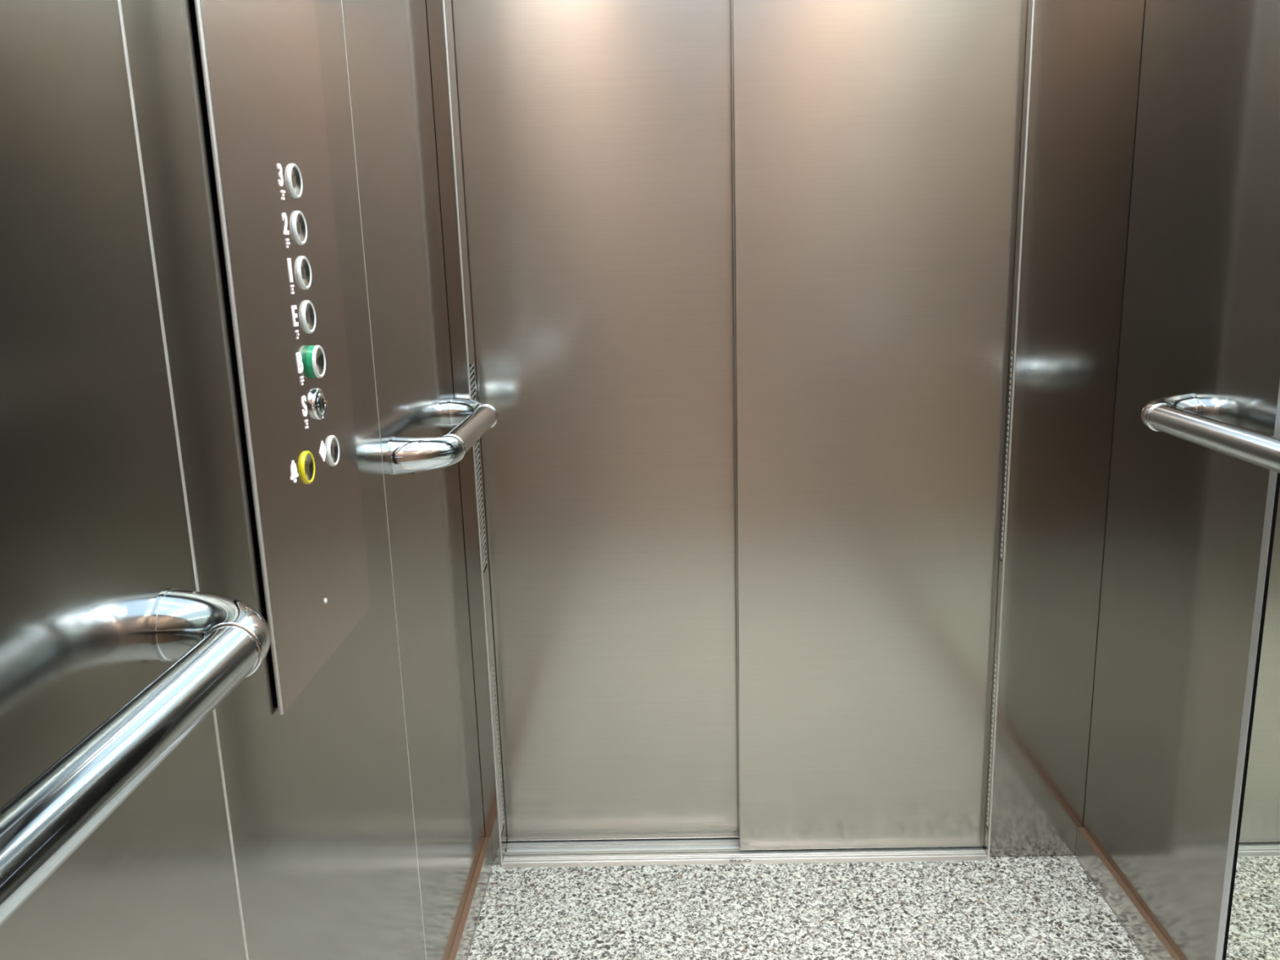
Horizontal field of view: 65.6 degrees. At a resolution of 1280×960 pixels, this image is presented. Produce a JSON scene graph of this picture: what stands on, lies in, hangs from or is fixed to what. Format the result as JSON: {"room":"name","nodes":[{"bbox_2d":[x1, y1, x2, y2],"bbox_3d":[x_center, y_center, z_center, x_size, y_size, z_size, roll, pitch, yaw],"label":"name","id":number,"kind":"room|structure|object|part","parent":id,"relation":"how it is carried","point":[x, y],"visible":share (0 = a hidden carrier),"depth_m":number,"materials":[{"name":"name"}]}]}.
{"room":"elevator interior","nodes":[
{"label":"elevator interior","id":0,"kind":"room"},
{"bbox_2d":[0,0,484,959],"bbox_3d":[-0.352,-0.126,0.621,0.031,2.200,2.050,-1,13,1],"label":"wall","id":1,"kind":"structure","parent":0,"point":[347,823],"depth_m":0.74,"materials":[{"name":"silver metal"}]},
{"bbox_3d":[-0.350,-0.021,0.155,0.006,2.200,1.095,-1,13,1],"label":"wall panel","id":2,"kind":"part","parent":1,"relation":"part of","materials":[{"name":"metal"}]},
{"bbox_2d":[0,587,271,927],"bbox_3d":[-0.297,0.203,0.244,0.085,0.052,0.984,-1,13,1],"label":"handrail","id":3,"kind":"object","parent":1,"relation":"attached to","point":[215,642],"visible":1,"depth_m":0.51,"materials":[{"name":"silver metal"}]},
{"bbox_3d":[-0.335,-0.197,0.938,0.006,2.200,0.502,-1,13,1],"label":"wall panel","id":4,"kind":"part","parent":1,"relation":"part of","materials":[{"name":"metal"}]},
{"bbox_2d":[194,0,371,715],"bbox_3d":[-0.333,-0.478,0.870,0.015,1.344,0.278,-1,13,1],"label":"control panel","id":5,"kind":"object","parent":1,"relation":"attached to","point":[260,59],"visible":1,"depth_m":0.92,"materials":[{"name":"metal"}]},
{"bbox_2d":[311,387,328,419],"bbox_3d":[-0.317,-0.076,0.987,0.008,0.032,0.032,-1,13,1],"label":"switch","id":6,"kind":"object","parent":5,"relation":"attached to","point":[318,402],"depth_m":0.98,"materials":[{"name":"silver metal"}]},
{"bbox_3d":[-0.326,-0.302,1.402,0.006,2.200,0.446,-1,13,1],"label":"wall panel","id":7,"kind":"part","parent":1,"relation":"part of","materials":[{"name":"metal"}]},
{"bbox_2d":[389,396,498,475],"bbox_3d":[-0.273,-0.072,1.469,0.085,0.052,0.415,-1,13,1],"label":"handrail","id":8,"kind":"object","parent":1,"relation":"attached to","point":[469,420],"visible":1,"depth_m":1.30,"materials":[{"name":"silver metal"}]},
{"bbox_2d":[448,836,493,959],"bbox_3d":[-0.300,0.917,0.855,0.012,0.060,2.049,-1,13,1],"label":"baseboard","id":9,"kind":"structure","parent":1,"relation":"attached to","point":[461,947],"depth_m":1.68,"materials":[{"name":"metal"}]},
{"bbox_2d":[442,0,506,865],"bbox_3d":[-0.293,-0.310,1.662,0.010,2.100,0.065,-1,13,1],"label":"door frame","id":10,"kind":"structure","parent":1,"relation":"attached to","point":[446,4],"depth_m":1.70,"materials":[{"name":"metal"}]},
{"bbox_2d":[469,363,486,570],"bbox_3d":[-0.282,-0.019,1.727,0.002,0.362,0.038,-1,13,1],"label":"air vent","id":11,"kind":"object","parent":1,"relation":"attached to","point":[473,384],"depth_m":1.73,"materials":[{"name":"silver metal"}]},
{"bbox_2d":[489,663,503,833],"bbox_3d":[-0.266,0.501,1.843,0.002,0.333,0.038,-1,13,1],"label":"air vent","id":12,"kind":"object","parent":1,"relation":"attached to","point":[493,693],"depth_m":1.84,"materials":[{"name":"silver metal"}]},
{"bbox_2d":[425,0,1145,864],"bbox_3d":[0.233,-0.364,1.671,1.160,2.230,0.125,-1,13,1],"label":"wall","id":13,"kind":"structure","parent":0,"point":[1086,54],"depth_m":1.65,"materials":[{"name":"metal"}]},
{"bbox_3d":[-0.305,-0.352,1.622,0.027,2.200,0.004,-1,13,1],"label":"return panel","id":14,"kind":"part","parent":13,"relation":"part of","materials":[{"name":"metal"}]},
{"bbox_2d":[451,0,738,840],"bbox_3d":[-0.076,-0.344,1.704,0.500,2.126,0.028,-1,13,1],"label":"door","id":15,"kind":"structure","parent":13,"relation":"in","point":[596,135],"depth_m":1.73,"materials":[{"name":"metal"}]},
{"bbox_2d":[501,837,990,867],"bbox_3d":[0.194,0.708,1.901,0.903,0.021,0.120,-1,13,1],"label":"door sill","id":16,"kind":"structure","parent":13,"relation":"attached to","point":[698,851],"depth_m":1.87,"materials":[{"name":"silver metal"}]},
{"bbox_2d":[731,0,1028,850],"bbox_3d":[0.394,-0.346,1.651,0.474,2.126,0.030,-1,13,1],"label":"door","id":17,"kind":"structure","parent":13,"relation":"in","point":[876,144],"depth_m":1.68,"materials":[{"name":"metal"}]},
{"bbox_2d":[986,658,996,826],"bbox_3d":[0.640,0.482,1.806,0.002,0.333,0.007,-1,13,1],"label":"air vent","id":18,"kind":"object","parent":13,"relation":"attached to","point":[993,714],"depth_m":1.80,"materials":[{"name":"silver metal"}]},
{"bbox_2d":[1000,350,1013,558],"bbox_3d":[0.624,-0.038,1.689,0.002,0.362,0.007,-1,13,1],"label":"air vent","id":19,"kind":"object","parent":13,"relation":"attached to","point":[1010,399],"depth_m":1.68,"materials":[{"name":"silver metal"}]},
{"bbox_2d":[984,0,1035,857],"bbox_3d":[0.617,-0.328,1.620,0.010,2.100,0.026,-1,13,1],"label":"door frame","id":20,"kind":"structure","parent":13,"relation":"attached to","point":[1031,5],"depth_m":1.67,"materials":[{"name":"metal"}]},
{"bbox_3d":[0.697,-0.377,1.597,0.168,2.200,0.004,-1,13,1],"label":"return panel","id":21,"kind":"part","parent":13,"relation":"part of","materials":[{"name":"metal"}]},
{"bbox_2d":[467,856,1145,959],"bbox_3d":[0.245,0.950,0.843,1.140,0.030,2.073,-1,13,1],"label":"floor","id":22,"kind":"structure","parent":0,"point":[1028,908],"depth_m":1.70,"materials":[{"name":"grey stone"}]},
{"bbox_2d":[1083,0,1279,959],"bbox_3d":[0.776,-0.154,0.593,0.030,2.200,2.050,-1,13,1],"label":"wall","id":23,"kind":"structure","parent":0,"point":[1201,315],"depth_m":1.42,"materials":[{"name":"silver metal"}]},
{"bbox_2d":[1075,826,1181,959],"bbox_3d":[0.787,0.890,0.828,0.012,0.060,2.049,-1,13,1],"label":"baseboard","id":24,"kind":"structure","parent":23,"relation":"attached to","point":[1145,935],"depth_m":1.65,"materials":[{"name":"metal"}]},
{"bbox_2d":[1140,392,1279,473],"bbox_3d":[0.725,0.088,0.590,0.085,0.052,1.748,-1,13,1],"label":"handrail","id":25,"kind":"object","parent":23,"relation":"attached to","point":[1177,415],"visible":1,"depth_m":1.23,"materials":[{"name":"silver metal"}]},
{"bbox_2d":[1215,382,1279,959],"bbox_3d":[0.760,-0.106,0.382,0.007,2.200,1.616,-1,13,1],"label":"wall mirror","id":26,"kind":"object","parent":23,"relation":"attached to","point":[1249,925],"visible":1,"depth_m":1.27,"materials":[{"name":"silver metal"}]}
]}

